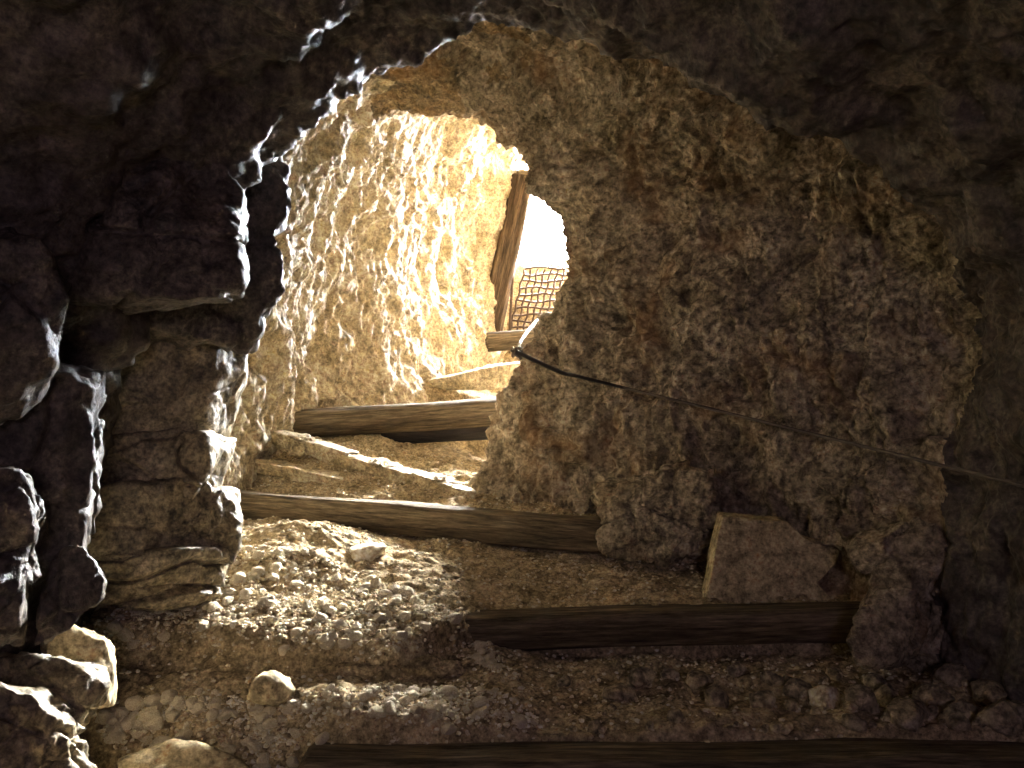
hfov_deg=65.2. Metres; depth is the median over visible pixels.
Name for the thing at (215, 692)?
pebble
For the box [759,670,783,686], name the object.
rubble stone
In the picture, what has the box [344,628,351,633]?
pebble
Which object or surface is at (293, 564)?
pebble
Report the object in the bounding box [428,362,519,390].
stone step
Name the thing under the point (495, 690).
pebble
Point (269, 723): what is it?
pebble
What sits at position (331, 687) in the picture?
pebble
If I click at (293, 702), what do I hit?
pebble
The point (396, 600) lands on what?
pebble
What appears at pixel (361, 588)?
pebble
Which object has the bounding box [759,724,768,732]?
rubble stone
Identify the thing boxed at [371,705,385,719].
pebble
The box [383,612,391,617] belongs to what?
pebble
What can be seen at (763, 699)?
rubble stone
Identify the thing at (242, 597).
pebble
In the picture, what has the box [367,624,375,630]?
pebble
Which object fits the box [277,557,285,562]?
pebble
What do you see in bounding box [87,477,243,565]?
rock bed
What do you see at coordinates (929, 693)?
rubble stone
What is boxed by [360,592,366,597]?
pebble
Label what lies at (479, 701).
pebble
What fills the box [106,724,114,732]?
pebble
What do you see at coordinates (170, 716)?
pebble
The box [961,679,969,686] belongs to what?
rubble stone
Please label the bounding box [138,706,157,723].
pebble
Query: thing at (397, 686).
pebble
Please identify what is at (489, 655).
pebble
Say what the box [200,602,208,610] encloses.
pebble
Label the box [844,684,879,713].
rubble stone
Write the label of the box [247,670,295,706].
stone
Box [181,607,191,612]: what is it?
pebble
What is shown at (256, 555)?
pebble
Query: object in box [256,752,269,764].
pebble
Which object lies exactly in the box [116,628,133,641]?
pebble
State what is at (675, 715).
rubble stone
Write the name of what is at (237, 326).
rock
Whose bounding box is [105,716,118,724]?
pebble
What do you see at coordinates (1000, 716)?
rubble stone
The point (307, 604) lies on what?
pebble
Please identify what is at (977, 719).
rubble stone
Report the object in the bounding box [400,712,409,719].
pebble
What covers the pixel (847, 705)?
rubble stone
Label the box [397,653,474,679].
stone ledge
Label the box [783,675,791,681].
rubble stone
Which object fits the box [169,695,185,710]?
pebble
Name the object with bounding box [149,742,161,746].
pebble
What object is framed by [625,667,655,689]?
rubble stone
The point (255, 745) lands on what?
pebble
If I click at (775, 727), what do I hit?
rubble stone
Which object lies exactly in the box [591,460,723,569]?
rock outcrop
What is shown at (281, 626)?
gravel
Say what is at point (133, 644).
pebble
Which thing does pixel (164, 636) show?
pebble
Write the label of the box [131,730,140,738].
pebble
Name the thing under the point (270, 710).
pebble
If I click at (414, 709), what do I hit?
pebble
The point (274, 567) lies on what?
pebble
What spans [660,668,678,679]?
rubble stone
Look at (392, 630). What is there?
pebble
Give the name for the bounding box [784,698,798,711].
rubble stone
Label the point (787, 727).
rubble stone
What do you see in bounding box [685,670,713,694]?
rubble stone
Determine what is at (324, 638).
pebble
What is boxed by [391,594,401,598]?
pebble
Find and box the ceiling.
[311,0,621,169]
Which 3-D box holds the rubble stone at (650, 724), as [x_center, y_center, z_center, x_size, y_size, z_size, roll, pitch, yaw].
[0.380,0.941,2.203,0.033,0.024,0.021,1,-2,-43]
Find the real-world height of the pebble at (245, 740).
0.024 m
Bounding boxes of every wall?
[0,0,519,653]
[454,0,1023,702]
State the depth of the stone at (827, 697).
2.35 m
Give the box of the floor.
[78,383,1023,767]
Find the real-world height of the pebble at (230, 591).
0.022 m
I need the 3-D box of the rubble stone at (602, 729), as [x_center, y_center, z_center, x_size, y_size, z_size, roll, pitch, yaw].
[0.245,0.950,2.201,0.030,0.026,0.034,-1,-1,25]
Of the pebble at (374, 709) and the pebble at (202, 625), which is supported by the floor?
the pebble at (202, 625)
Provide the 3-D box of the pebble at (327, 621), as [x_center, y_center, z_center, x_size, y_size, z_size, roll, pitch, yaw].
[-0.599,0.773,2.595,0.030,0.021,0.026,0,-1,-11]
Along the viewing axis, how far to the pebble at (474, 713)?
2.21 m
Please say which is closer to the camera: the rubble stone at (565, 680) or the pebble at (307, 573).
the rubble stone at (565, 680)
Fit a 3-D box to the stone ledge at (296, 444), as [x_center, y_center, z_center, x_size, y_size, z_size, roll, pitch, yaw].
[-1.143,0.326,4.343,0.705,0.213,0.164,-1,-1,29]
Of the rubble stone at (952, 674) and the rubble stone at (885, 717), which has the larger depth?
the rubble stone at (952, 674)
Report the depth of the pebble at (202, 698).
2.25 m
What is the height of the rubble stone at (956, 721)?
0.064 m
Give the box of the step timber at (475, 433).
[381,426,489,443]
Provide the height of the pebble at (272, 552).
0.028 m
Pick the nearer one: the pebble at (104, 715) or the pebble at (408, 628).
the pebble at (104, 715)
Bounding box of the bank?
[503,264,568,362]
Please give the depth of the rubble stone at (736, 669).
2.57 m
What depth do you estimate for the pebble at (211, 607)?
2.55 m
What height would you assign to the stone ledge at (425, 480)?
0.169 m
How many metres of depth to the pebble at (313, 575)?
2.86 m
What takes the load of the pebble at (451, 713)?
on the floor
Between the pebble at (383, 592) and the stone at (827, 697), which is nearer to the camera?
the stone at (827, 697)
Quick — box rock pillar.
[0,362,106,586]
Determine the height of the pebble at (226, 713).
0.035 m
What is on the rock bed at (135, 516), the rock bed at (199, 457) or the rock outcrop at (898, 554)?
the rock bed at (199, 457)
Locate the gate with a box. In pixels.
[490,169,567,331]
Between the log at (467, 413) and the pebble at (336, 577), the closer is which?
the pebble at (336, 577)
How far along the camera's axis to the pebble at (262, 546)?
2.96 m
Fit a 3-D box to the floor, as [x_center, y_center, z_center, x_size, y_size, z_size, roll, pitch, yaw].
[0.050,0.532,1.940,3.900,1.868,13.300,0,-1,0]
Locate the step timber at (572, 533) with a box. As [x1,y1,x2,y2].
[239,490,601,553]
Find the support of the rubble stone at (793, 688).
on the floor
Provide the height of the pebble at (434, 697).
0.025 m
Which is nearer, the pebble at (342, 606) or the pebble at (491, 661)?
the pebble at (491, 661)
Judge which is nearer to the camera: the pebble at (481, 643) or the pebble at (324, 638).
the pebble at (324, 638)
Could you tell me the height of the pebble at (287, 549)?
0.030 m
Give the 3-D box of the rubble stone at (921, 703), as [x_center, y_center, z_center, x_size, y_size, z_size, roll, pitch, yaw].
[1.109,0.915,2.239,0.111,0.068,0.086,0,-1,-12]
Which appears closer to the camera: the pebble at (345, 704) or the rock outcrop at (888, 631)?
the pebble at (345, 704)
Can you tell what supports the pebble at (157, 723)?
on the floor
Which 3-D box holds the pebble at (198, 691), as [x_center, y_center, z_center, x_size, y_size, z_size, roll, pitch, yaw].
[-0.894,0.879,2.280,0.022,0.023,0.028,0,-1,1]
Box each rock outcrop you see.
[0,227,70,424]
[0,466,45,646]
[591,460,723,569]
[846,586,930,670]
[847,517,947,606]
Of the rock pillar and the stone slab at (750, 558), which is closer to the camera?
the rock pillar
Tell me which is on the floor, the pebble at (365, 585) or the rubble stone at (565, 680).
the rubble stone at (565, 680)
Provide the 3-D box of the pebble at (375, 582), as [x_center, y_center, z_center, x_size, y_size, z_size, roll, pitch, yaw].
[-0.494,0.717,2.878,0.037,0.040,0.048,0,-1,14]
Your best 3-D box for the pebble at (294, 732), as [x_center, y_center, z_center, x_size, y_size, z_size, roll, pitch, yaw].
[-0.595,0.959,2.196,0.028,0.028,0.032,0,-1,-23]
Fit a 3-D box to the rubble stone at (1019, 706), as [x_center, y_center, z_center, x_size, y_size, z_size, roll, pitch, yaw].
[1.426,0.937,2.272,0.070,0.070,0.096,-1,-2,41]
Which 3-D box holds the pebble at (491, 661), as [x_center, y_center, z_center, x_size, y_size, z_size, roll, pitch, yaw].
[-0.071,0.893,2.551,0.042,0.035,0.046,1,-1,-24]
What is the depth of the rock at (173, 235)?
1.91 m
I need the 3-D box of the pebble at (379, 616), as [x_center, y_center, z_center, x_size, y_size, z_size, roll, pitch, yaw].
[-0.433,0.767,2.627,0.045,0.034,0.046,0,-1,-20]
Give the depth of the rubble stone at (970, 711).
2.26 m
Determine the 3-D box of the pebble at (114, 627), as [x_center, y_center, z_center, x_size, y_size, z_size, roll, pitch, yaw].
[-1.236,0.758,2.486,0.055,0.040,0.043,-1,-1,30]
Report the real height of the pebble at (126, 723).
0.036 m
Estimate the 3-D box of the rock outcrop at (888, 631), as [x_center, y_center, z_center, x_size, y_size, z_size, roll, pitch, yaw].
[1.284,0.833,2.693,0.227,0.347,0.574,-1,-1,30]
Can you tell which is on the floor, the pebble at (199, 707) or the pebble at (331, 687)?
the pebble at (199, 707)
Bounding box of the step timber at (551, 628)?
[464,601,859,650]
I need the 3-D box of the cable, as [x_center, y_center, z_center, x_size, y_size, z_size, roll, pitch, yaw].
[0.723,-0.076,3.787,1.495,0.819,3.261,0,-1,0]
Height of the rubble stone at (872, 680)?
0.055 m
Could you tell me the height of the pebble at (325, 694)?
0.021 m
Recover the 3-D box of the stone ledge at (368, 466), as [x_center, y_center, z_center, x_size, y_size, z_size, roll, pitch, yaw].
[-0.695,0.449,4.141,0.529,0.185,0.138,-1,-1,28]
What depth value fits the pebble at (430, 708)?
2.20 m
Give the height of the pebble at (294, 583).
0.030 m
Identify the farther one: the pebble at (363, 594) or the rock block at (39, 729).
the pebble at (363, 594)
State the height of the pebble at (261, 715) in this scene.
0.032 m
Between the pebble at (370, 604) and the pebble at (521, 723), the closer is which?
the pebble at (521, 723)
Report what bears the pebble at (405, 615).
on the floor
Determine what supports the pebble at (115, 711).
on the floor
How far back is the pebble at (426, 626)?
2.58 m
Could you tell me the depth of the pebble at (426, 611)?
2.67 m
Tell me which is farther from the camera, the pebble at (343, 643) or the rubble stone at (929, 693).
the pebble at (343, 643)
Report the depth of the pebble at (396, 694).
2.27 m
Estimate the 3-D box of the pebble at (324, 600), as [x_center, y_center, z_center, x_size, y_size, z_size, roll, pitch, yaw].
[-0.640,0.738,2.705,0.054,0.033,0.041,-1,-2,42]
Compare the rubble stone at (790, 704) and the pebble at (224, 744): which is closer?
the pebble at (224, 744)
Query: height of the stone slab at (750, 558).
0.392 m
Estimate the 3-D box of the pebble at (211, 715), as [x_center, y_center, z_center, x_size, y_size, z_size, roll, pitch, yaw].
[-0.832,0.919,2.227,0.036,0.039,0.046,1,-1,-37]
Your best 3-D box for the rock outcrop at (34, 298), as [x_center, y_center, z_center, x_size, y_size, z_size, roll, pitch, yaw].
[-1.149,-0.149,1.829,0.244,0.484,0.772,1,-1,-30]
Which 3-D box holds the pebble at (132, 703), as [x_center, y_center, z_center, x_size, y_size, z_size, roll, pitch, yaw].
[-1.068,0.907,2.268,0.055,0.042,0.045,1,-1,-32]
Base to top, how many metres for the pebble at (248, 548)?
0.030 m
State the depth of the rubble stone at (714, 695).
2.33 m
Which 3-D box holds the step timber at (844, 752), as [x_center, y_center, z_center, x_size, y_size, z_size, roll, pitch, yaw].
[0.600,1.043,2.120,2.300,0.166,0.168,0,-1,0]
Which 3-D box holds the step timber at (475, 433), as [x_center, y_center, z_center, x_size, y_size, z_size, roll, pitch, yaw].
[-0.250,0.285,4.974,1.118,0.188,0.153,0,-1,-8]
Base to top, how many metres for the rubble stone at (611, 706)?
0.023 m
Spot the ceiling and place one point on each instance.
(433, 41)
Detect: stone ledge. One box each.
[254,459,342,483]
[270,430,358,462]
[302,662,399,678]
[333,454,408,481]
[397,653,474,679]
[404,469,477,498]
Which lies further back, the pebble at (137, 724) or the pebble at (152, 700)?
the pebble at (152, 700)
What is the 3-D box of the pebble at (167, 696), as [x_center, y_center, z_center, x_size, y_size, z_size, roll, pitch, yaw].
[-0.969,0.887,2.266,0.042,0.046,0.060,0,-1,-1]
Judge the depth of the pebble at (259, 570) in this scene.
2.80 m
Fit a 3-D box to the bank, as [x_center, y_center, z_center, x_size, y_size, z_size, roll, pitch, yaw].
[0.584,-0.557,7.624,1.868,1.114,0.614,0,-1,0]
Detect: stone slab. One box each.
[117,739,250,767]
[701,511,838,603]
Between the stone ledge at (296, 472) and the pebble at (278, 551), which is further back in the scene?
the stone ledge at (296, 472)
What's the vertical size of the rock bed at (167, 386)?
0.418 m
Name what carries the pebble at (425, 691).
on the floor
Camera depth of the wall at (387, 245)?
2.15 m
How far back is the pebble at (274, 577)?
2.78 m
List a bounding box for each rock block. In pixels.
[0,682,96,767]
[34,545,106,645]
[40,624,117,708]
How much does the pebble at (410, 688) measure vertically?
0.033 m
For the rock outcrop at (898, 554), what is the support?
attached to the wall at (808, 215)
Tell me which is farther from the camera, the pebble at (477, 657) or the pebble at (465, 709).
the pebble at (477, 657)
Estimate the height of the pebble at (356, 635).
0.038 m
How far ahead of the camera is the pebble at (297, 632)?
2.50 m
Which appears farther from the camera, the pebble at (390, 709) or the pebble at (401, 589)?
the pebble at (401, 589)
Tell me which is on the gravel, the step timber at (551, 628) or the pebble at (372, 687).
the pebble at (372, 687)
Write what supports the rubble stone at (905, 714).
on the floor
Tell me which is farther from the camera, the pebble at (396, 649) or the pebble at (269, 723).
the pebble at (396, 649)
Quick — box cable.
[510,319,1023,487]
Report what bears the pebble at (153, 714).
on the floor
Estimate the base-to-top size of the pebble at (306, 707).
0.025 m
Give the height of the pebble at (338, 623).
0.031 m
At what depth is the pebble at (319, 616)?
2.59 m
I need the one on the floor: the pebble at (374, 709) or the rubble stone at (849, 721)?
the rubble stone at (849, 721)
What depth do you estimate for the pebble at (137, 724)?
2.19 m
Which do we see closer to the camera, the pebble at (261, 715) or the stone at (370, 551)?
the pebble at (261, 715)
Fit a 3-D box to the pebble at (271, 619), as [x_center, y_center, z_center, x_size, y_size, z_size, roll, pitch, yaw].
[-0.754,0.742,2.520,0.035,0.027,0.032,-1,-1,34]
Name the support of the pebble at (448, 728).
on the floor
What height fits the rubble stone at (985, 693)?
0.079 m
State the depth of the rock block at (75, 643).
1.98 m
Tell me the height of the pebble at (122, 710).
0.026 m
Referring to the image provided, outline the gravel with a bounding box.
[83,441,966,767]
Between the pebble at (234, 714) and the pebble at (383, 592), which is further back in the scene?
the pebble at (383, 592)
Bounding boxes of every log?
[293,397,496,436]
[485,329,533,351]
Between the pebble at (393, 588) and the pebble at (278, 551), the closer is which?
the pebble at (393, 588)
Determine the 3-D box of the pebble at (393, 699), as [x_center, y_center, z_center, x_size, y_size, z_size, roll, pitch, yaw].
[-0.345,0.893,2.243,0.039,0.030,0.037,1,-1,-34]
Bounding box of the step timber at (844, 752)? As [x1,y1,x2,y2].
[299,737,1023,767]
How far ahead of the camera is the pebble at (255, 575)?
2.78 m
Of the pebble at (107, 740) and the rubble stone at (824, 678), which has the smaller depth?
the pebble at (107, 740)
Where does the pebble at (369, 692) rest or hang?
on the floor
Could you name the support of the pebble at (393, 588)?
on the floor
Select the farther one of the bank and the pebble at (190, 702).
the bank
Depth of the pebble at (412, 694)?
2.28 m
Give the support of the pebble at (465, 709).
on the floor
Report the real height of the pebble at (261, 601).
0.041 m
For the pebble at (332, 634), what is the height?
0.025 m
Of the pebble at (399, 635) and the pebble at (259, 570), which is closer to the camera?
the pebble at (399, 635)
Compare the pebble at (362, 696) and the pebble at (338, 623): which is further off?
the pebble at (338, 623)
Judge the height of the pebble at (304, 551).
0.029 m
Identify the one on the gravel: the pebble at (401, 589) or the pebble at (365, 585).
the pebble at (365, 585)
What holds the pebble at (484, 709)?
on the gravel
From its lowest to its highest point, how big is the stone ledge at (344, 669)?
0.196 m
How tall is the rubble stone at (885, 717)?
0.028 m
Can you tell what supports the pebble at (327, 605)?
on the floor
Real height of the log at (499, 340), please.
0.306 m
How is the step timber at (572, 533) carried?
on the floor
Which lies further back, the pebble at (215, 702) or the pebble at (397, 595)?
the pebble at (397, 595)
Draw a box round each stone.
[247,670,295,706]
[348,542,385,561]
[557,675,571,686]
[569,726,577,731]
[587,720,601,733]
[598,724,606,733]
[601,683,637,702]
[601,709,606,715]
[607,703,616,710]
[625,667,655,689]
[645,721,653,729]
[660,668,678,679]
[667,709,682,723]
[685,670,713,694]
[704,684,728,708]
[726,662,746,677]
[748,690,775,708]
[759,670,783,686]
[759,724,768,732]
[769,721,781,733]
[779,721,793,734]
[782,678,812,699]
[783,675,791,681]
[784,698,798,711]
[808,685,844,709]
[810,706,822,714]
[819,676,828,683]
[825,666,842,680]
[841,712,867,732]
[842,700,857,711]
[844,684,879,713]
[863,673,887,689]
[873,683,899,705]
[880,711,889,721]
[885,697,924,732]
[900,697,929,721]
[909,674,917,681]
[912,683,955,710]
[930,663,971,686]
[937,707,971,730]
[944,700,981,720]
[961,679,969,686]
[970,679,1006,706]
[974,716,985,727]
[977,697,1023,738]
[1007,700,1023,719]
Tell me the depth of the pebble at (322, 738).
2.16 m
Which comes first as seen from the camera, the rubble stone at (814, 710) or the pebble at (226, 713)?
the pebble at (226, 713)
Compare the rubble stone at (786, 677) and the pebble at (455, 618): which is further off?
the pebble at (455, 618)
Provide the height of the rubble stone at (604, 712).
0.020 m
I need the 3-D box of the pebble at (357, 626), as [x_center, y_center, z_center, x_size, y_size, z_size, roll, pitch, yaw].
[-0.495,0.780,2.565,0.030,0.026,0.033,0,-1,9]
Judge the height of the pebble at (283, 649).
0.032 m
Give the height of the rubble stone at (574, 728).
0.018 m
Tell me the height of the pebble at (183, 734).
0.039 m
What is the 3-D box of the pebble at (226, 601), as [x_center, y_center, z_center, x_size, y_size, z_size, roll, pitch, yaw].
[-0.936,0.713,2.633,0.048,0.028,0.038,-1,-2,41]
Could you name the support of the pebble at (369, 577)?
on the floor
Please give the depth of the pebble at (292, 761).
2.15 m
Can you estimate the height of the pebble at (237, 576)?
0.041 m
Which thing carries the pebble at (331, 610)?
on the floor
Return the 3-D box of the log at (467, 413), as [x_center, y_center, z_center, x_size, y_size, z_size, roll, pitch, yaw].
[-0.530,0.194,4.815,1.699,0.272,0.179,0,-1,-11]
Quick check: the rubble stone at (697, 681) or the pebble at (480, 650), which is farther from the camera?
the pebble at (480, 650)
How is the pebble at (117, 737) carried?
on the floor
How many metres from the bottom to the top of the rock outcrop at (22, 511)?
0.430 m
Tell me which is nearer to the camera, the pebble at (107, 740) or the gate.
the pebble at (107, 740)
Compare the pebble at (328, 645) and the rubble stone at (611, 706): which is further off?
the pebble at (328, 645)
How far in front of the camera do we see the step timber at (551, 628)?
2.74 m
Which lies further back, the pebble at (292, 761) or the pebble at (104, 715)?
the pebble at (104, 715)
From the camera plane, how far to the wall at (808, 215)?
2.98 m
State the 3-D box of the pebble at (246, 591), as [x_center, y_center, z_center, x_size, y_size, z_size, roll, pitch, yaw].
[-0.887,0.701,2.669,0.033,0.041,0.048,0,-1,19]
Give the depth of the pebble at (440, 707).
2.23 m
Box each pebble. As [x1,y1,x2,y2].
[95,709,113,723]
[104,736,114,743]
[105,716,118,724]
[106,621,122,634]
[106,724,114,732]
[108,731,125,743]
[112,708,119,717]
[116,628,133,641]
[118,707,128,716]
[121,714,135,730]
[125,695,144,710]
[126,639,139,648]
[131,719,143,729]
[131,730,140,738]
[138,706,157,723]
[143,693,160,706]
[143,716,163,729]
[148,710,161,718]
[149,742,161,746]
[152,736,170,744]
[157,631,169,641]
[160,689,177,704]
[165,710,180,721]
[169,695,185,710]
[174,729,191,740]
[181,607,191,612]
[186,697,197,710]
[189,701,205,714]
[194,687,203,695]
[198,620,209,630]
[198,695,205,701]
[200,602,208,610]
[205,601,219,613]
[206,708,218,721]
[207,697,221,709]
[211,689,218,695]
[217,707,233,720]
[219,744,235,754]
[220,742,231,747]
[222,596,233,605]
[225,588,235,594]
[231,572,245,583]
[231,711,237,717]
[239,594,250,600]
[240,588,252,595]
[241,736,252,745]
[243,545,252,551]
[247,740,262,752]
[248,705,263,715]
[251,551,264,559]
[251,567,264,573]
[251,573,259,578]
[254,711,269,721]
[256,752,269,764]
[257,596,274,606]
[258,544,266,549]
[262,718,278,728]
[263,705,275,714]
[265,573,279,581]
[265,598,276,606]
[266,616,277,623]
[269,562,281,572]
[270,549,275,557]
[274,548,284,556]
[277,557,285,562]
[278,645,289,655]
[281,546,291,553]
[281,703,293,714]
[286,756,299,767]
[287,698,298,706]
[289,580,302,587]
[290,561,296,567]
[290,627,302,637]
[290,728,300,738]
[300,547,308,554]
[301,703,312,712]
[302,600,312,610]
[304,571,311,576]
[309,572,316,577]
[314,612,328,620]
[315,731,329,744]
[316,597,328,606]
[319,633,329,642]
[320,638,334,649]
[321,691,330,698]
[322,603,332,610]
[323,619,331,624]
[324,683,334,691]
[327,606,336,615]
[328,631,337,638]
[332,572,340,581]
[333,619,345,627]
[338,603,347,610]
[338,638,351,648]
[342,701,351,707]
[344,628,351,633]
[349,631,362,640]
[352,622,361,630]
[354,587,368,593]
[357,582,371,588]
[358,692,366,701]
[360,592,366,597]
[363,575,374,579]
[364,600,376,610]
[364,689,372,698]
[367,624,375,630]
[368,685,378,693]
[368,712,376,717]
[370,577,381,587]
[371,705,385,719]
[374,612,385,621]
[378,589,392,597]
[382,697,395,704]
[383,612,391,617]
[384,700,396,714]
[387,627,397,634]
[388,585,399,593]
[388,597,401,605]
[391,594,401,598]
[391,646,400,652]
[392,692,398,699]
[393,684,401,691]
[394,631,407,640]
[396,587,404,593]
[397,611,410,620]
[398,695,408,701]
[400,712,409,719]
[404,587,414,595]
[404,626,411,631]
[407,686,419,692]
[407,689,419,700]
[410,595,417,602]
[410,704,419,713]
[419,620,431,631]
[420,688,428,694]
[423,608,430,613]
[425,704,436,713]
[430,694,438,700]
[436,703,450,712]
[441,685,458,696]
[441,721,456,734]
[447,612,461,624]
[448,711,455,716]
[462,706,469,712]
[470,653,484,663]
[470,710,477,718]
[472,696,487,707]
[475,641,486,649]
[476,686,484,690]
[476,706,488,717]
[477,647,485,654]
[483,658,496,667]
[484,652,494,660]
[491,687,498,695]
[511,716,527,729]
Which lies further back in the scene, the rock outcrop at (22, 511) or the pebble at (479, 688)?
the pebble at (479, 688)
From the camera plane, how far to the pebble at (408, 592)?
2.80 m
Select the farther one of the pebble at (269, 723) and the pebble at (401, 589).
the pebble at (401, 589)
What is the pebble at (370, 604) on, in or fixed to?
on the floor
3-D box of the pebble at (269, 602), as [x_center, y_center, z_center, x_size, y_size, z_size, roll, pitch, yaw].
[-0.792,0.715,2.616,0.038,0.037,0.045,0,-1,14]
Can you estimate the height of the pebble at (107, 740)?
0.024 m
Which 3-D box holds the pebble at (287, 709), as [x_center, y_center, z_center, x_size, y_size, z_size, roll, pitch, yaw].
[-0.624,0.906,2.239,0.046,0.031,0.031,1,-1,-24]
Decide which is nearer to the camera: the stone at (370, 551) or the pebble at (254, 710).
the pebble at (254, 710)
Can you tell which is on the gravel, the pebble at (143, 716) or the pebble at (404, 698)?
the pebble at (404, 698)
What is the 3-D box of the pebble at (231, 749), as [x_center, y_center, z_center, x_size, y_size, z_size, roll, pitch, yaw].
[-0.770,0.999,2.177,0.047,0.038,0.039,1,-1,-37]
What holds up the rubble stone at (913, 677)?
on the floor
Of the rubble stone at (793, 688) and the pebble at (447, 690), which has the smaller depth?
the pebble at (447, 690)
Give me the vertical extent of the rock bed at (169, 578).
0.261 m
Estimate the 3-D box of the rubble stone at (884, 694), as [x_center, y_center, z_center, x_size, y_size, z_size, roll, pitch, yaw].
[1.100,0.923,2.361,0.074,0.074,0.081,1,-1,-26]
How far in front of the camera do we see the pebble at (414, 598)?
2.75 m
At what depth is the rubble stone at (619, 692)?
2.38 m
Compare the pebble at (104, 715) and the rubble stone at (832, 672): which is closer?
the pebble at (104, 715)
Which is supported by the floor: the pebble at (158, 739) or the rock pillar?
the pebble at (158, 739)
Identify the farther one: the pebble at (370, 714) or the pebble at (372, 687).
the pebble at (372, 687)
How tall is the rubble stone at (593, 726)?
0.045 m
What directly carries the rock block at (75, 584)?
on the rock block at (75, 643)
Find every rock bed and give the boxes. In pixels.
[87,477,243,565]
[96,546,228,611]
[100,427,236,498]
[112,341,247,436]
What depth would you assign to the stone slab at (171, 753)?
2.06 m

